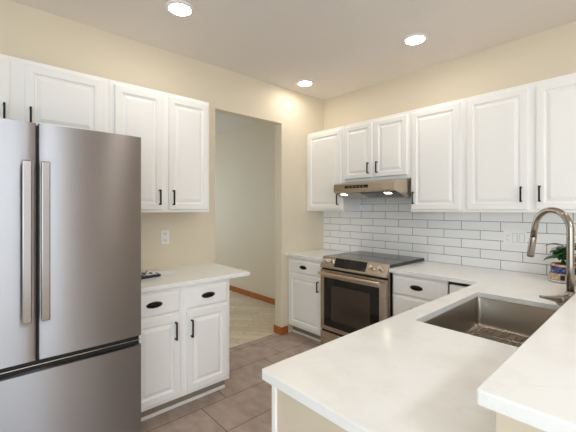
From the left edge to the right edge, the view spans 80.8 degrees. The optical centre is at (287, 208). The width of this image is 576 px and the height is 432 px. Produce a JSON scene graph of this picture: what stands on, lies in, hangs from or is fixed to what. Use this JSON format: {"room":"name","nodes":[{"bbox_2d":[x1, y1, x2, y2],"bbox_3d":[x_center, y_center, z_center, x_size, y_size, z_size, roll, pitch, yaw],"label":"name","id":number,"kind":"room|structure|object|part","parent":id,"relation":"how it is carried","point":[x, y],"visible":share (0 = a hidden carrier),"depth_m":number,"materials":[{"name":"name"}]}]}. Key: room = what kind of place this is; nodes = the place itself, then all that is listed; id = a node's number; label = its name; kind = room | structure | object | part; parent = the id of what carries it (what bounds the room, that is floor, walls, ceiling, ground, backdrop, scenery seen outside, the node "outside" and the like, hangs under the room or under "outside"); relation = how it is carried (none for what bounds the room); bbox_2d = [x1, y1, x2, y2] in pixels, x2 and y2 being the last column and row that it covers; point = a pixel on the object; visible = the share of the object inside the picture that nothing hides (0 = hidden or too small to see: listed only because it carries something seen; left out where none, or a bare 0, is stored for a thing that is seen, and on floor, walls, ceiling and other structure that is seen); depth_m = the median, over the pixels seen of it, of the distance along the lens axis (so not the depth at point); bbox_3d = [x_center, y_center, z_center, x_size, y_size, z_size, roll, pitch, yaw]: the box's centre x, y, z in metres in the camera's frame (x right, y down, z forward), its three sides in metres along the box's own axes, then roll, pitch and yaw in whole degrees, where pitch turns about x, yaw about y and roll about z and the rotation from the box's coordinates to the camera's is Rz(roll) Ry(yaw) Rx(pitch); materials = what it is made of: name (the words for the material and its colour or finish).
{"room":"kitchen","nodes":[
{"label":"kitchen","id":0,"kind":"room"},
{"bbox_2d":[0,0,323,332],"bbox_3d":[-1.662,0.027,2.453,5.600,2.790,0.115,0,0,-42],"label":"wall","id":1,"kind":"structure","parent":0,"point":[27,33],"depth_m":3.11,"materials":[{"name":"beige paint"}]},
{"bbox_2d":[0,54,108,132],"bbox_3d":[-1.673,-0.669,2.120,0.938,0.453,0.360,0,0,-42],"label":"upper cabinet","id":2,"kind":"object","parent":1,"relation":"attached to","point":[30,91],"visible":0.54,"depth_m":2.11,"materials":[{"name":"white paint"}]},
{"bbox_3d":[-1.627,-0.550,1.940,0.011,0.115,0.032,0,0,-42],"label":"handle","id":3,"kind":"part","parent":2,"relation":"part of","materials":[{"name":"black metal"}]},
{"bbox_3d":[-1.766,-0.666,1.850,0.378,0.397,0.020,0,0,-42],"label":"door","id":4,"kind":"part","parent":2,"relation":"part of","materials":[{"name":"white paint"}]},
{"bbox_3d":[-1.538,-0.550,2.021,0.011,0.115,0.032,0,0,-42],"label":"handle","id":5,"kind":"part","parent":2,"relation":"part of","materials":[{"name":"black metal"}]},
{"bbox_3d":[-1.419,-0.666,2.162,0.418,0.397,0.020,0,0,-42],"label":"door","id":6,"kind":"part","parent":2,"relation":"part of","materials":[{"name":"white paint"}]},
{"bbox_2d":[109,79,208,211],"bbox_3d":[-1.037,-0.434,2.693,0.770,0.924,0.360,0,0,-42],"label":"upper cabinet","id":7,"kind":"object","parent":1,"relation":"attached to","point":[173,130],"visible":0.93,"depth_m":2.60,"materials":[{"name":"white paint"}]},
{"bbox_3d":[-1.083,-0.429,2.466,0.333,0.871,0.020,0,0,-42],"label":"door","id":8,"kind":"part","parent":7,"relation":"part of","materials":[{"name":"white paint"}]},
{"bbox_3d":[-0.960,-0.085,2.542,0.011,0.115,0.032,0,0,-42],"label":"handle","id":9,"kind":"part","parent":7,"relation":"part of","materials":[{"name":"black metal"}]},
{"bbox_3d":[-0.797,-0.429,2.723,0.337,0.871,0.020,0,0,-42],"label":"door","id":10,"kind":"part","parent":7,"relation":"part of","materials":[{"name":"white paint"}]},
{"bbox_2d":[161,230,168,243],"bbox_3d":[-1.057,0.245,2.914,0.072,0.121,0.009,0,0,-42],"label":"wall outlet","id":11,"kind":"object","parent":1,"relation":"attached to","point":[164,233],"visible":1,"depth_m":2.91,"materials":[{"name":"white plastic"}]},
{"bbox_2d":[274,325,287,334],"bbox_3d":[0.145,1.380,4.082,0.711,0.085,0.139,0,0,-42],"label":"baseboard","id":12,"kind":"structure","parent":1,"relation":"attached to","point":[279,330],"depth_m":3.83,"materials":[{"name":"brown wood"}]},
{"bbox_2d":[141,290,320,431],"bbox_3d":[-2.052,1.472,2.885,5.600,0.100,6.720,0,0,-42],"label":"floor","id":13,"kind":"structure","parent":0,"point":[244,404],"depth_m":2.75,"materials":[{"name":"beige tile"}]},
{"bbox_2d":[0,118,140,431],"bbox_3d":[-1.451,0.506,1.904,0.948,1.833,0.922,0,0,-42],"label":"refrigerator","id":14,"kind":"object","parent":13,"relation":"on","point":[70,198],"visible":1,"depth_m":1.69,"materials":[{"name":"grey metal"}]},
{"bbox_3d":[-1.391,0.157,1.476,0.464,1.125,0.082,0,0,-42],"label":"door","id":15,"kind":"part","parent":14,"relation":"part of","materials":[{"name":"silver metal"}]},
{"bbox_3d":[-1.201,0.151,1.553,0.034,0.742,0.066,0,0,-42],"label":"door handle","id":16,"kind":"part","parent":14,"relation":"part of","materials":[{"name":"silver metal"}]},
{"bbox_3d":[-1.149,0.151,1.600,0.034,0.742,0.066,0,0,-42],"label":"door handle","id":17,"kind":"part","parent":14,"relation":"part of","materials":[{"name":"silver metal"}]},
{"bbox_3d":[-1.211,1.073,1.638,0.948,0.598,0.082,0,0,-42],"label":"freezer drawer","id":18,"kind":"part","parent":14,"relation":"part of","materials":[{"name":"silver metal"}]},
{"bbox_3d":[-1.036,0.157,1.796,0.476,1.125,0.082,0,0,-42],"label":"door","id":19,"kind":"part","parent":14,"relation":"part of","materials":[{"name":"silver metal"}]},
{"bbox_2d":[139,279,228,421],"bbox_3d":[-0.922,0.981,2.595,0.750,0.882,0.660,0,0,-42],"label":"base cabinet","id":20,"kind":"object","parent":13,"relation":"on","point":[184,337],"visible":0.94,"depth_m":2.39,"materials":[{"name":"white paint"}]},
{"bbox_2d":[147,302,161,307],"bbox_3d":[-0.871,0.635,2.219,0.100,0.038,0.025,0,0,-42],"label":"drawer pull","id":21,"kind":"object","parent":20,"relation":"on","point":[149,304],"depth_m":2.22,"materials":[{"name":"black metal"}]},
{"bbox_3d":[-0.873,1.013,2.251,0.322,0.562,0.020,0,0,-42],"label":"door","id":22,"kind":"part","parent":20,"relation":"part of","materials":[{"name":"white paint"}]},
{"bbox_3d":[-0.873,0.639,2.251,0.322,0.150,0.020,0,0,-42],"label":"drawer","id":23,"kind":"part","parent":20,"relation":"part of","materials":[{"name":"white paint"}]},
{"bbox_3d":[-0.764,0.839,2.315,0.011,0.123,0.032,0,0,-42],"label":"handle","id":24,"kind":"part","parent":20,"relation":"part of","materials":[{"name":"black metal"}]},
{"bbox_3d":[-0.782,1.410,2.440,0.750,0.024,0.012,0,0,-42],"label":"shoe moulding","id":25,"kind":"part","parent":20,"relation":"part of","materials":[{"name":"white paint"}]},
{"bbox_3d":[-0.676,0.849,2.394,0.011,0.123,0.032,0,0,-42],"label":"handle","id":26,"kind":"part","parent":20,"relation":"part of","materials":[{"name":"black metal"}]},
{"bbox_2d":[141,262,249,292],"bbox_3d":[-0.860,0.523,2.658,0.926,0.030,0.649,0,0,-42],"label":"countertop","id":27,"kind":"structure","parent":20,"relation":"on","point":[186,275],"depth_m":2.57,"materials":[{"name":"white stone"}]},
{"bbox_2d":[141,270,160,278],"bbox_3d":[-1.116,0.493,2.505,0.202,0.028,0.260,0,0,41],"label":"booklet","id":28,"kind":"object","parent":27,"relation":"on","point":[145,274],"visible":0.43,"depth_m":2.51,"materials":[{"name":"black"}]},
{"bbox_2d":[156,270,176,274],"bbox_3d":[-0.968,0.502,2.684,0.150,0.010,0.170,0,0,-22],"label":"leaflet","id":29,"kind":"object","parent":27,"relation":"on","point":[165,272],"visible":0.81,"depth_m":2.65,"materials":[{"name":"white paper"}]},
{"bbox_3d":[-0.595,0.639,2.502,0.333,0.150,0.020,0,0,-42],"label":"drawer","id":30,"kind":"part","parent":20,"relation":"part of","materials":[{"name":"white paint"}]},
{"bbox_3d":[-0.595,1.013,2.502,0.333,0.562,0.020,0,0,-42],"label":"door","id":31,"kind":"part","parent":20,"relation":"part of","materials":[{"name":"white paint"}]},
{"bbox_2d":[202,292,214,297],"bbox_3d":[-0.578,0.635,2.484,0.100,0.038,0.025,0,0,-42],"label":"drawer pull","id":32,"kind":"object","parent":20,"relation":"on","point":[204,294],"depth_m":2.48,"materials":[{"name":"black metal"}]},
{"bbox_2d":[289,256,321,341],"bbox_3d":[0.398,0.981,3.854,0.660,0.882,0.554,0,0,-42],"label":"base cabinet","id":33,"kind":"object","parent":13,"relation":"on","point":[304,278],"visible":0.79,"depth_m":3.65,"materials":[{"name":"white paint"}]},
{"bbox_3d":[0.183,0.641,3.661,0.020,0.138,0.489,0,0,-42],"label":"drawer","id":34,"kind":"part","parent":33,"relation":"part of","materials":[{"name":"white paint"}]},
{"bbox_3d":[0.243,1.410,3.714,0.012,0.024,0.554,0,0,-42],"label":"shoe moulding","id":35,"kind":"part","parent":33,"relation":"part of","materials":[{"name":"white paint"}]},
{"bbox_2d":[286,249,346,260],"bbox_3d":[0.402,0.523,3.859,0.650,0.030,0.556,0,0,-42],"label":"countertop","id":36,"kind":"structure","parent":33,"relation":"on","point":[317,255],"depth_m":3.83,"materials":[{"name":"white stone"}]},
{"bbox_2d":[272,386,347,431],"bbox_3d":[0.845,0.981,1.497,1.894,0.882,0.638,0,0,-42],"label":"base cabinet","id":37,"kind":"object","parent":13,"relation":"on","point":[288,414],"visible":0.17,"depth_m":1.01,"materials":[{"name":"white paint"}]},
{"bbox_3d":[-0.022,0.981,1.093,0.066,0.882,0.022,0,0,-42],"label":"corner post","id":38,"kind":"part","parent":37,"relation":"part of","materials":[{"name":"white paint"}]},
{"bbox_2d":[262,261,575,431],"bbox_3d":[0.836,0.523,1.956,2.555,0.030,1.332,0,0,-42],"label":"countertop","id":39,"kind":"structure","parent":37,"relation":"on","point":[401,372],"depth_m":1.09,"materials":[{"name":"white stone"}]},
{"bbox_2d":[423,297,555,346],"bbox_3d":[1.011,0.629,1.646,0.810,0.179,0.453,0,0,-42],"label":"sink","id":40,"kind":"object","parent":39,"relation":"in","point":[470,316],"visible":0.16,"depth_m":1.92,"materials":[{"name":"silver metal"}]},
{"bbox_2d":[471,327,528,345],"bbox_3d":[1.021,0.707,1.645,0.705,0.019,0.358,0,0,-42],"label":"rack","id":41,"kind":"object","parent":40,"relation":"in","point":[487,330],"visible":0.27,"depth_m":1.87,"materials":[{"name":"silver metal"}]},
{"bbox_2d":[526,207,574,305],"bbox_3d":[1.245,0.250,1.592,0.158,0.516,0.284,0,0,25],"label":"faucet","id":42,"kind":"object","parent":39,"relation":"on","point":[560,300],"visible":0.91,"depth_m":1.52,"materials":[{"name":"silver metal"}]},
{"bbox_3d":[1.176,0.406,1.508,0.115,0.041,0.042,0,0,-7],"label":"lever","id":43,"kind":"part","parent":42,"relation":"part of","materials":[{"name":"silver metal"}]},
{"bbox_2d":[543,243,575,283],"bbox_3d":[1.924,0.374,2.339,0.223,0.269,0.230,0,0,-42],"label":"potted plant","id":44,"kind":"object","parent":39,"relation":"on","point":[557,273],"visible":0.6,"depth_m":2.32,"materials":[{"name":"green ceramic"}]},
{"bbox_3d":[1.922,0.472,2.346,0.180,0.051,0.180,0,0,-42],"label":"pot","id":45,"kind":"part","parent":44,"relation":"part of","materials":[{"name":"beige ceramic"}]},
{"bbox_2d":[318,251,423,344],"bbox_3d":[0.802,0.949,3.334,0.740,0.946,0.758,0,0,-42],"label":"range","id":46,"kind":"object","parent":13,"relation":"on","point":[356,286],"visible":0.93,"depth_m":3.14,"materials":[{"name":"silver metal"}]},
{"bbox_3d":[0.591,1.292,3.143,0.036,0.150,0.750,0,0,-42],"label":"warming drawer","id":47,"kind":"part","parent":46,"relation":"part of","materials":[{"name":"silver metal"}]},
{"bbox_3d":[0.552,0.634,3.111,0.069,0.030,0.692,0,0,-42],"label":"oven handle","id":48,"kind":"part","parent":46,"relation":"part of","materials":[{"name":"silver metal"}]},
{"bbox_3d":[0.591,0.902,3.143,0.036,0.590,0.750,0,0,-42],"label":"oven door","id":49,"kind":"part","parent":46,"relation":"part of","materials":[{"name":"silver metal"}]},
{"bbox_3d":[0.598,0.533,3.150,0.060,0.114,0.758,0,0,-42],"label":"control panel","id":50,"kind":"part","parent":46,"relation":"part of","materials":[{"name":"silver metal"}]},
{"bbox_2d":[326,251,423,267],"bbox_3d":[0.849,0.497,3.376,0.615,0.035,0.758,0,0,-42],"label":"cooktop","id":51,"kind":"object","parent":46,"relation":"in","point":[362,257],"depth_m":3.26,"materials":[{"name":"black glass"}]},
{"bbox_2d":[393,273,448,315],"bbox_3d":[1.256,0.981,2.906,0.656,0.882,0.461,0,0,-42],"label":"base cabinet","id":52,"kind":"object","parent":13,"relation":"on","point":[409,292],"visible":0.19,"depth_m":2.73,"materials":[{"name":"white paint"}]},
{"bbox_3d":[1.028,0.867,2.725,0.020,0.270,0.408,0,0,-42],"label":"drawer","id":53,"kind":"part","parent":52,"relation":"part of","materials":[{"name":"white paint"}]},
{"bbox_2d":[410,286,421,290],"bbox_3d":[1.016,0.637,2.701,0.025,0.038,0.100,0,0,-42],"label":"drawer pull","id":54,"kind":"object","parent":52,"relation":"on","point":[412,288],"depth_m":2.69,"materials":[{"name":"black metal"}]},
{"bbox_3d":[1.028,0.641,2.725,0.020,0.153,0.408,0,0,-42],"label":"drawer","id":55,"kind":"part","parent":52,"relation":"part of","materials":[{"name":"white paint"}]},
{"bbox_2d":[449,281,469,293],"bbox_3d":[1.706,0.981,2.429,0.626,0.882,0.848,0,0,-42],"label":"dishwasher","id":56,"kind":"object","parent":13,"relation":"on","point":[453,286],"visible":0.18,"depth_m":2.49,"materials":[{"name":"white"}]},
{"bbox_3d":[1.298,0.934,2.439,0.033,0.736,0.247,0,0,-42],"label":"panel","id":57,"kind":"part","parent":56,"relation":"part of","materials":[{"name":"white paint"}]},
{"bbox_2d":[10,0,575,134],"bbox_3d":[-1.087,-1.418,1.816,5.600,0.100,9.600,0,0,-42],"label":"ceiling","id":58,"kind":"structure","parent":0,"point":[341,46],"depth_m":2.60,"materials":[{"name":"white paint"}]},
{"bbox_2d":[165,0,193,16],"bbox_3d":[-0.736,-1.361,2.305,0.188,0.013,0.188,0,0,-42],"label":"recessed light","id":59,"kind":"object","parent":58,"relation":"in","point":[180,8],"visible":1,"depth_m":2.29,"materials":[{"name":"white paint"}]},
{"bbox_2d":[296,79,313,86],"bbox_3d":[0.184,-1.361,3.671,0.188,0.013,0.188,0,0,-42],"label":"recessed light","id":60,"kind":"object","parent":58,"relation":"in","point":[305,82],"visible":1,"depth_m":3.66,"materials":[{"name":"white paint"}]},
{"bbox_2d":[403,33,427,45],"bbox_3d":[1.024,-1.361,2.724,0.188,0.013,0.188,0,0,-42],"label":"recessed light","id":61,"kind":"object","parent":58,"relation":"in","point":[416,38],"visible":1,"depth_m":2.71,"materials":[{"name":"white paint"}]},
{"bbox_2d":[215,21,575,298],"bbox_3d":[1.036,0.027,3.731,0.120,2.790,9.600,0,0,-42],"label":"wall","id":62,"kind":"structure","parent":0,"point":[244,155],"depth_m":4.08,"materials":[{"name":"beige paint"}]},
{"bbox_2d":[229,285,274,304],"bbox_3d":[-0.926,1.380,5.809,0.012,0.085,3.885,0,0,-42],"label":"baseboard","id":63,"kind":"structure","parent":62,"relation":"attached to","point":[232,288],"depth_m":5.39,"materials":[{"name":"brown wood"}]},
{"bbox_2d":[307,126,359,210],"bbox_3d":[0.509,-0.434,3.955,0.360,0.924,0.553,0,0,-42],"label":"upper cabinet","id":64,"kind":"object","parent":62,"relation":"attached to","point":[324,148],"visible":0.79,"depth_m":3.83,"materials":[{"name":"white paint"}]},
{"bbox_3d":[0.411,-0.429,3.857,0.020,0.871,0.486,0,0,-42],"label":"door","id":65,"kind":"part","parent":64,"relation":"part of","materials":[{"name":"white paint"}]},
{"bbox_2d":[334,178,410,198],"bbox_3d":[0.890,-0.194,3.402,0.515,0.173,0.768,0,0,-42],"label":"range hood","id":66,"kind":"object","parent":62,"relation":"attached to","point":[388,188],"visible":0.95,"depth_m":3.19,"materials":[{"name":"silver metal"}]},
{"bbox_2d":[343,111,410,181],"bbox_3d":[0.955,-0.589,3.461,0.360,0.613,0.775,0,0,-42],"label":"upper cabinet","id":67,"kind":"object","parent":62,"relation":"attached to","point":[378,148],"visible":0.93,"depth_m":3.32,"materials":[{"name":"white paint"}]},
{"bbox_3d":[0.726,-0.589,3.508,0.020,0.552,0.340,0,0,-42],"label":"door","id":68,"kind":"part","parent":67,"relation":"part of","materials":[{"name":"white paint"}]},
{"bbox_3d":[0.977,-0.589,3.229,0.020,0.552,0.342,0,0,-42],"label":"door","id":69,"kind":"part","parent":67,"relation":"part of","materials":[{"name":"white paint"}]},
{"bbox_2d":[411,99,462,211],"bbox_3d":[1.366,-0.434,3.005,0.360,0.924,0.451,0,0,-42],"label":"upper cabinet","id":70,"kind":"object","parent":62,"relation":"attached to","point":[436,130],"visible":0.94,"depth_m":2.88,"materials":[{"name":"white paint"}]},
{"bbox_2d":[324,198,575,274],"bbox_3d":[1.424,0.165,3.205,0.008,0.686,2.899,0,0,-42],"label":"backsplash","id":71,"kind":"structure","parent":62,"relation":"attached to","point":[389,225],"depth_m":3.16,"materials":[{"name":"white tile"}]},
{"bbox_2d":[504,230,526,245],"bbox_3d":[1.835,0.236,2.736,0.009,0.117,0.160,0,0,-42],"label":"switch plate","id":72,"kind":"object","parent":71,"relation":"attached to","point":[511,237],"visible":1,"depth_m":2.73,"materials":[{"name":"white plastic"}]},
{"bbox_2d":[505,233,509,241],"bbox_3d":[1.801,0.236,2.771,0.003,0.072,0.034,0,0,-42],"label":"socket","id":73,"kind":"object","parent":72,"relation":"attached to","point":[507,235],"depth_m":2.77,"materials":[{"name":"white plastic"}]},
{"bbox_2d":[463,73,575,212],"bbox_3d":[1.829,-0.434,2.492,0.360,0.924,0.928,0,0,-42],"label":"upper cabinet","id":74,"kind":"object","parent":62,"relation":"attached to","point":[519,142],"visible":0.99,"depth_m":2.43,"materials":[{"name":"white paint"}]},
{"bbox_3d":[1.575,-0.429,2.566,0.020,0.871,0.408,0,0,-42],"label":"door","id":75,"kind":"part","parent":74,"relation":"part of","materials":[{"name":"white paint"}]},
{"bbox_3d":[1.669,-0.103,2.424,0.032,0.110,0.011,0,0,-42],"label":"handle","id":76,"kind":"part","parent":74,"relation":"part of","materials":[{"name":"black metal"}]},
{"bbox_3d":[1.742,-0.104,2.343,0.032,0.112,0.011,0,0,-42],"label":"handle","id":77,"kind":"part","parent":74,"relation":"part of","materials":[{"name":"black metal"}]},
{"bbox_3d":[1.883,-0.429,2.225,0.020,0.871,0.410,0,0,-42],"label":"door","id":78,"kind":"part","parent":74,"relation":"part of","materials":[{"name":"white paint"}]},
{"bbox_2d":[495,412,544,431],"bbox_3d":[1.371,0.906,1.440,2.452,1.033,0.148,0,0,-42],"label":"wall","id":79,"kind":"structure","parent":0,"point":[503,423],"depth_m":0.66,"materials":[{"name":"beige paint"}]},
{"bbox_2d":[476,293,575,431],"bbox_3d":[1.451,0.373,1.327,2.483,0.032,0.474,0,0,-42],"label":"bar","id":80,"kind":"object","parent":79,"relation":"on","point":[535,386],"visible":1,"depth_m":0.70,"materials":[{"name":"white stone"}]}
]}

